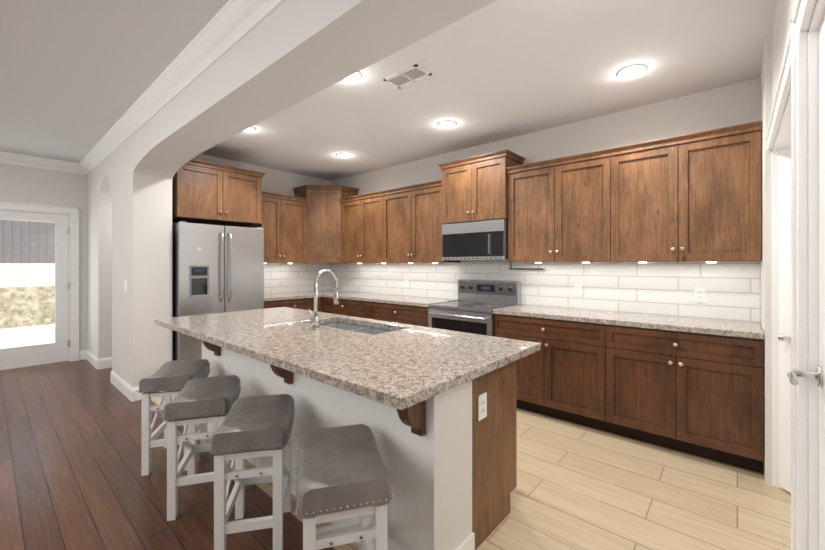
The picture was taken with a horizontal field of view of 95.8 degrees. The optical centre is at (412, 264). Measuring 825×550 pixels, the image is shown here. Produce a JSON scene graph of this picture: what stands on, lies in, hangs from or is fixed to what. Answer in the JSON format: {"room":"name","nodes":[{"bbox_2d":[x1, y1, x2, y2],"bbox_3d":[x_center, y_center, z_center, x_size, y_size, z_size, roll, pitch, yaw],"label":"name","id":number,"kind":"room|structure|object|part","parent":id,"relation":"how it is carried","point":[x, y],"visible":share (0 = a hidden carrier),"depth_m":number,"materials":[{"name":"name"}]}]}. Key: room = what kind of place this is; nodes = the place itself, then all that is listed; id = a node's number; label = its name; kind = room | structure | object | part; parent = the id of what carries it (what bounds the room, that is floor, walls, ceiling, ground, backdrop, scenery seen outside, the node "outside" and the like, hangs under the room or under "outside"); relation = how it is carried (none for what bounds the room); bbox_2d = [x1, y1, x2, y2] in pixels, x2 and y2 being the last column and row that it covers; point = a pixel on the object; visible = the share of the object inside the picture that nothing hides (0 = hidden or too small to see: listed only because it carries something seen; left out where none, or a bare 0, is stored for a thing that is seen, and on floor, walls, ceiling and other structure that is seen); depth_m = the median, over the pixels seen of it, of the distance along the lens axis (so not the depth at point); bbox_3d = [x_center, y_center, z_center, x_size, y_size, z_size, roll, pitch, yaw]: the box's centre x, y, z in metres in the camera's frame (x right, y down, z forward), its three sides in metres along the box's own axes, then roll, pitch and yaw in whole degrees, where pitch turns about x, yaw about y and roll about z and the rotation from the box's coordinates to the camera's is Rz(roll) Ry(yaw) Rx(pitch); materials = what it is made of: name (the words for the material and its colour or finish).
{"room":"kitchen","nodes":[
{"label":"kitchen","id":0,"kind":"room"},
{"bbox_2d":[0,163,86,350],"bbox_3d":[-5.611,-0.030,4.308,0.120,2.757,6.320,0,0,41],"label":"wall","id":1,"kind":"structure","parent":0,"point":[29,185],"depth_m":5.09,"materials":[{"name":"paint"}]},
{"bbox_2d":[0,151,75,172],"bbox_3d":[-6.144,-1.345,3.525,0.105,0.128,4.440,0,0,41],"label":"crown molding","id":2,"kind":"structure","parent":1,"relation":"attached to","point":[5,157],"depth_m":4.90,"materials":[{"name":"white wood"}]},
{"bbox_2d":[0,202,78,369],"bbox_3d":[-5.089,0.278,4.874,0.162,2.140,1.080,0,0,41],"label":"door","id":3,"kind":"structure","parent":1,"relation":"in","point":[64,346],"depth_m":5.11,"materials":[{"name":"white wood"}]},
{"bbox_2d":[0,359,335,549],"bbox_3d":[-2.906,1.378,1.870,7.400,0.060,6.440,0,0,41],"label":"floor","id":4,"kind":"structure","parent":0,"point":[71,478],"depth_m":2.32,"materials":[{"name":"brown wood"}]},
{"bbox_2d":[136,359,210,475],"bbox_3d":[-1.645,1.035,2.610,0.328,0.625,0.456,0,0,-15],"label":"stool","id":5,"kind":"object","parent":4,"relation":"on","point":[170,379],"visible":0.65,"depth_m":2.42,"materials":[{"name":"fabric"}]},
{"bbox_2d":[161,375,241,520],"bbox_3d":[-1.214,1.035,2.193,0.328,0.625,0.456,0,0,-17],"label":"stool","id":6,"kind":"object","parent":4,"relation":"on","point":[192,403],"visible":0.85,"depth_m":2.01,"materials":[{"name":"fabric"}]},
{"bbox_2d":[207,394,295,549],"bbox_3d":[-0.766,1.035,1.840,0.328,0.625,0.456,0,0,-13],"label":"stool","id":7,"kind":"object","parent":4,"relation":"on","point":[255,426],"visible":1,"depth_m":1.67,"materials":[{"name":"fabric"}]},
{"bbox_2d":[295,424,394,549],"bbox_3d":[-0.278,1.035,1.445,0.328,0.625,0.456,0,0,-16],"label":"stool","id":8,"kind":"object","parent":4,"relation":"on","point":[342,472],"visible":1,"depth_m":1.28,"materials":[{"name":"fabric"}]},
{"bbox_2d":[202,321,522,549],"bbox_3d":[-0.620,0.908,2.583,2.498,0.880,0.950,0,0,41],"label":"kitchen island","id":9,"kind":"object","parent":4,"relation":"on","point":[434,410],"depth_m":1.74,"materials":[{"name":"paint"}]},
{"bbox_2d":[154,307,539,412],"bbox_3d":[-0.669,0.454,2.489,2.660,0.052,1.118,0,0,41],"label":"island countertop","id":10,"kind":"structure","parent":9,"relation":"on","point":[402,367],"depth_m":1.88,"materials":[{"name":"beige stone"}]},
{"bbox_2d":[306,269,338,328],"bbox_3d":[-0.612,0.229,2.563,0.111,0.398,0.219,0,0,41],"label":"faucet","id":11,"kind":"object","parent":10,"relation":"on","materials":[{"name":"silver metal"}]},
{"bbox_2d":[477,391,486,421],"bbox_3d":[0.338,0.683,1.795,0.010,0.118,0.075,0,0,41],"label":"outlet","id":12,"kind":"object","parent":9,"relation":"attached to","point":[481,395],"depth_m":1.79,"materials":[{"name":"white plastic"}]},
{"bbox_2d":[172,154,330,293],"bbox_3d":[-2.245,-0.030,5.362,0.128,2.757,2.534,0,0,41],"label":"wall","id":13,"kind":"structure","parent":0,"point":[287,277],"depth_m":5.65,"materials":[{"name":"tile"}]},
{"bbox_2d":[172,159,265,226],"bbox_3d":[-2.421,-0.830,4.541,0.697,0.635,0.975,0,0,41],"label":"upper cabinet","id":14,"kind":"object","parent":13,"relation":"attached to","point":[203,192],"visible":0.9,"depth_m":4.29,"materials":[{"name":"brown wood"}]},
{"bbox_2d":[244,192,307,262],"bbox_3d":[-1.953,-0.499,5.313,0.387,0.951,0.824,0,0,41],"label":"upper cabinet","id":15,"kind":"object","parent":13,"relation":"attached to","point":[284,219],"visible":0.79,"depth_m":5.25,"materials":[{"name":"brown wood"}]},
{"bbox_2d":[87,0,495,387],"bbox_3d":[-1.839,-0.030,3.095,7.160,2.757,0.352,0,0,41],"label":"wall","id":16,"kind":"structure","parent":0,"point":[286,54],"depth_m":2.95,"materials":[{"name":"paint"}]},
{"bbox_2d":[83,350,99,368],"bbox_3d":[-4.348,1.283,5.044,0.815,0.130,0.030,0,0,41],"label":"baseboard","id":17,"kind":"structure","parent":16,"relation":"attached to","point":[87,355],"depth_m":5.03,"materials":[{"name":"white"}]},
{"bbox_2d":[100,357,111,368],"bbox_3d":[-3.915,1.283,4.932,0.015,0.130,0.310,0,0,41],"label":"baseboard","id":18,"kind":"structure","parent":16,"relation":"attached to","point":[105,362],"depth_m":4.85,"materials":[{"name":"white wood"}]},
{"bbox_2d":[110,371,134,401],"bbox_3d":[-3.114,1.283,3.977,0.950,0.130,0.015,0,0,41],"label":"baseboard","id":19,"kind":"structure","parent":16,"relation":"attached to","point":[127,390],"depth_m":3.90,"materials":[{"name":"white"}]},
{"bbox_2d":[135,387,163,400],"bbox_3d":[-2.629,1.283,3.820,0.015,0.130,0.325,0,0,41],"label":"baseboard","id":20,"kind":"structure","parent":16,"relation":"attached to","point":[137,395],"depth_m":3.70,"materials":[{"name":"white"}]},
{"bbox_2d":[76,0,285,174],"bbox_3d":[-1.981,-1.345,2.932,7.160,0.128,0.105,0,0,41],"label":"crown molding","id":21,"kind":"structure","parent":16,"relation":"attached to","point":[227,27],"depth_m":2.52,"materials":[{"name":"white"}]},
{"bbox_2d":[0,0,776,180],"bbox_3d":[-1.943,-1.459,1.849,8.880,0.100,7.674,0,0,41],"label":"ceiling","id":22,"kind":"structure","parent":0,"point":[78,78],"depth_m":2.75,"materials":[{"name":"paint"}]},
{"bbox_2d":[244,127,255,131],"bbox_3d":[-1.724,-1.404,3.851,0.190,0.010,0.190,0,0,41],"label":"recessed light","id":23,"kind":"object","parent":22,"relation":"in","point":[251,129],"visible":0.4,"depth_m":3.88,"materials":[{"name":"white"}]},
{"bbox_2d":[336,153,349,157],"bbox_3d":[-0.897,-1.404,4.815,0.190,0.010,0.190,0,0,41],"label":"recessed light","id":24,"kind":"object","parent":22,"relation":"in","point":[341,155],"visible":0.98,"depth_m":4.80,"materials":[{"name":"white"}]},
{"bbox_2d":[343,72,361,80],"bbox_3d":[-0.473,-1.404,2.760,0.190,0.010,0.190,0,0,41],"label":"recessed light","id":25,"kind":"object","parent":22,"relation":"in","point":[356,76],"visible":0.48,"depth_m":2.80,"materials":[{"name":"white"}]},
{"bbox_2d":[383,64,431,88],"bbox_3d":[-0.039,-1.404,2.793,0.330,0.008,0.180,0,0,41],"label":"ceiling vent","id":26,"kind":"object","parent":22,"relation":"in","point":[408,76],"visible":1,"depth_m":2.79,"materials":[{"name":"white metal"}]},
{"bbox_2d":[438,120,456,127],"bbox_3d":[0.347,-1.404,3.731,0.190,0.010,0.190,0,0,41],"label":"recessed light","id":27,"kind":"object","parent":22,"relation":"in","point":[447,124],"visible":1,"depth_m":3.73,"materials":[{"name":"white"}]},
{"bbox_2d":[617,64,646,77],"bbox_3d":[1.593,-1.404,2.710,0.190,0.010,0.190,0,0,41],"label":"recessed light","id":28,"kind":"object","parent":22,"relation":"in","point":[630,71],"visible":1,"depth_m":2.70,"materials":[{"name":"white"}]},
{"bbox_2d":[151,396,790,549],"bbox_3d":[0.331,1.378,3.058,7.040,0.060,2.864,0,0,41],"label":"floor","id":29,"kind":"structure","parent":0,"point":[580,487],"depth_m":2.14,"materials":[{"name":"wood-look ceramic tile"},{"name":"grout"}]},
{"bbox_2d":[172,221,263,360],"bbox_3d":[-2.390,0.419,4.500,0.798,1.858,0.973,0,0,41],"label":"fridge","id":30,"kind":"object","parent":29,"relation":"on","point":[217,268],"depth_m":4.16,"materials":[{"name":"silver metal"}]},
{"bbox_3d":[-2.130,0.419,4.905,0.657,1.858,0.021,0,0,41],"label":"fridge panel","id":31,"kind":"part","parent":30,"relation":"part of","materials":[{"name":"silver metal"}]},
{"bbox_2d":[264,297,320,311],"bbox_3d":[-1.826,0.908,5.245,0.667,0.880,0.888,0,0,41],"label":"base cabinet","id":32,"kind":"object","parent":29,"relation":"on","point":[305,303],"visible":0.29,"depth_m":5.09,"materials":[{"name":"brown wood"}]},
{"bbox_2d":[321,297,430,326],"bbox_3d":[-0.607,0.908,5.169,2.606,0.880,0.667,0,0,41],"label":"base cabinet","id":33,"kind":"object","parent":29,"relation":"on","point":[408,314],"visible":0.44,"depth_m":4.62,"materials":[{"name":"brown wood"}]},
{"bbox_2d":[264,290,457,306],"bbox_3d":[-0.887,0.448,4.843,2.601,0.040,1.515,0,0,41],"label":"countertop","id":34,"kind":"structure","parent":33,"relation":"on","point":[396,299],"depth_m":4.91,"materials":[{"name":"stone"}]},
{"bbox_2d":[428,279,520,335],"bbox_3d":[0.655,0.763,4.034,0.774,1.170,0.701,0,0,41],"label":"range","id":35,"kind":"object","parent":29,"relation":"on","point":[470,310],"visible":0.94,"depth_m":4.00,"materials":[{"name":"silver metal"}]},
{"bbox_2d":[494,314,763,472],"bbox_3d":[1.681,0.908,3.174,1.889,0.880,0.667,0,0,41],"label":"base cabinet","id":36,"kind":"object","parent":29,"relation":"on","point":[699,394],"visible":0.96,"depth_m":2.74,"materials":[{"name":"brown wood"}]},
{"bbox_2d":[493,304,763,339],"bbox_3d":[1.687,0.448,3.182,1.890,0.040,0.636,0,0,41],"label":"countertop","id":37,"kind":"structure","parent":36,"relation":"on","point":[733,328],"depth_m":2.91,"materials":[{"name":"stone"}]},
{"bbox_2d":[331,78,759,321],"bbox_3d":[1.226,-0.030,4.085,7.040,2.757,0.138,0,0,41],"label":"wall","id":38,"kind":"structure","parent":0,"point":[724,290],"depth_m":3.51,"materials":[{"name":"tile"}]},
{"bbox_2d":[293,185,358,262],"bbox_3d":[-1.335,-0.601,5.765,0.725,1.153,0.725,0,0,41],"label":"upper cabinet","id":39,"kind":"object","parent":38,"relation":"attached to","point":[323,224],"visible":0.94,"depth_m":5.55,"materials":[{"name":"brown wood"}]},
{"bbox_2d":[340,192,386,262],"bbox_3d":[-0.597,-0.484,5.372,0.960,0.921,0.347,0,0,41],"label":"upper cabinet","id":40,"kind":"object","parent":38,"relation":"attached to","point":[363,218],"depth_m":5.22,"materials":[{"name":"brown wood"}]},
{"bbox_2d":[387,180,459,262],"bbox_3d":[0.074,-0.484,4.787,1.061,0.921,0.347,0,0,41],"label":"upper cabinet","id":41,"kind":"object","parent":38,"relation":"attached to","point":[401,225],"depth_m":4.60,"materials":[{"name":"brown wood"}]},
{"bbox_2d":[438,149,524,223],"bbox_3d":[0.751,-0.807,4.144,0.866,0.680,0.427,0,0,41],"label":"upper cabinet","id":42,"kind":"object","parent":38,"relation":"attached to","point":[474,188],"visible":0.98,"depth_m":3.98,"materials":[{"name":"brown wood"}]},
{"bbox_2d":[442,219,507,259],"bbox_3d":[0.757,-0.255,4.151,0.772,0.405,0.394,0,0,41],"label":"microwave","id":43,"kind":"object","parent":42,"relation":"attached to","point":[483,240],"visible":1,"depth_m":3.96,"materials":[{"name":"silver metal"}]},
{"bbox_2d":[506,148,621,261],"bbox_3d":[1.459,-0.484,3.579,1.005,0.921,0.347,0,0,41],"label":"upper cabinet","id":44,"kind":"object","parent":38,"relation":"attached to","point":[570,210],"depth_m":3.40,"materials":[{"name":"brown wood"}]},
{"bbox_2d":[509,262,542,269],"bbox_3d":[1.205,0.015,3.969,0.380,0.076,0.014,0,0,41],"label":"towel bar","id":45,"kind":"object","parent":44,"relation":"attached to","point":[526,268],"visible":0.92,"depth_m":3.95,"materials":[{"name":"silver metal"}]},
{"bbox_2d":[622,124,761,261],"bbox_3d":[2.122,-0.484,3.001,0.996,0.921,0.347,0,0,41],"label":"upper cabinet","id":46,"kind":"object","parent":38,"relation":"attached to","point":[695,197],"depth_m":2.79,"materials":[{"name":"brown wood"}]},
{"bbox_2d":[760,0,816,484],"bbox_3d":[0.231,-0.030,-0.046,0.151,2.757,7.434,0,0,41],"label":"wall","id":47,"kind":"structure","parent":0,"point":[775,41],"depth_m":2.29,"materials":[{"name":"paint"}]},
{"bbox_2d":[766,0,824,549],"bbox_3d":[1.431,0.278,1.346,0.171,2.140,2.410,0,0,41],"label":"doors","id":48,"kind":"structure","parent":47,"relation":"in","point":[800,131],"depth_m":1.12,"materials":[{"name":"white wood"}]},
{"label":"outside","id":49,"kind":"structure","parent":0,"visible":0},
{"bbox_2d":[0,219,54,348],"bbox_3d":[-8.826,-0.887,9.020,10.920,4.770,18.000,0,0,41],"label":"door glass","id":50,"kind":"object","parent":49,"point":[19,302],"depth_m":9.28,"materials":[{"name":"glass"}]},
{"bbox_3d":[2.412,-0.030,1.237,1.450,2.757,2.634,0,0,41],"label":"wall","id":51,"kind":"structure","parent":0,"visible":0},
{"bbox_2d":[778,147,790,492],"bbox_3d":[2.183,0.323,1.856,0.122,2.026,0.780,0,0,0],"label":"door leaf","id":52,"kind":"structure","parent":51,"relation":"in","point":[784,337],"depth_m":2.21,"materials":[{"name":"white wood"}]}
]}

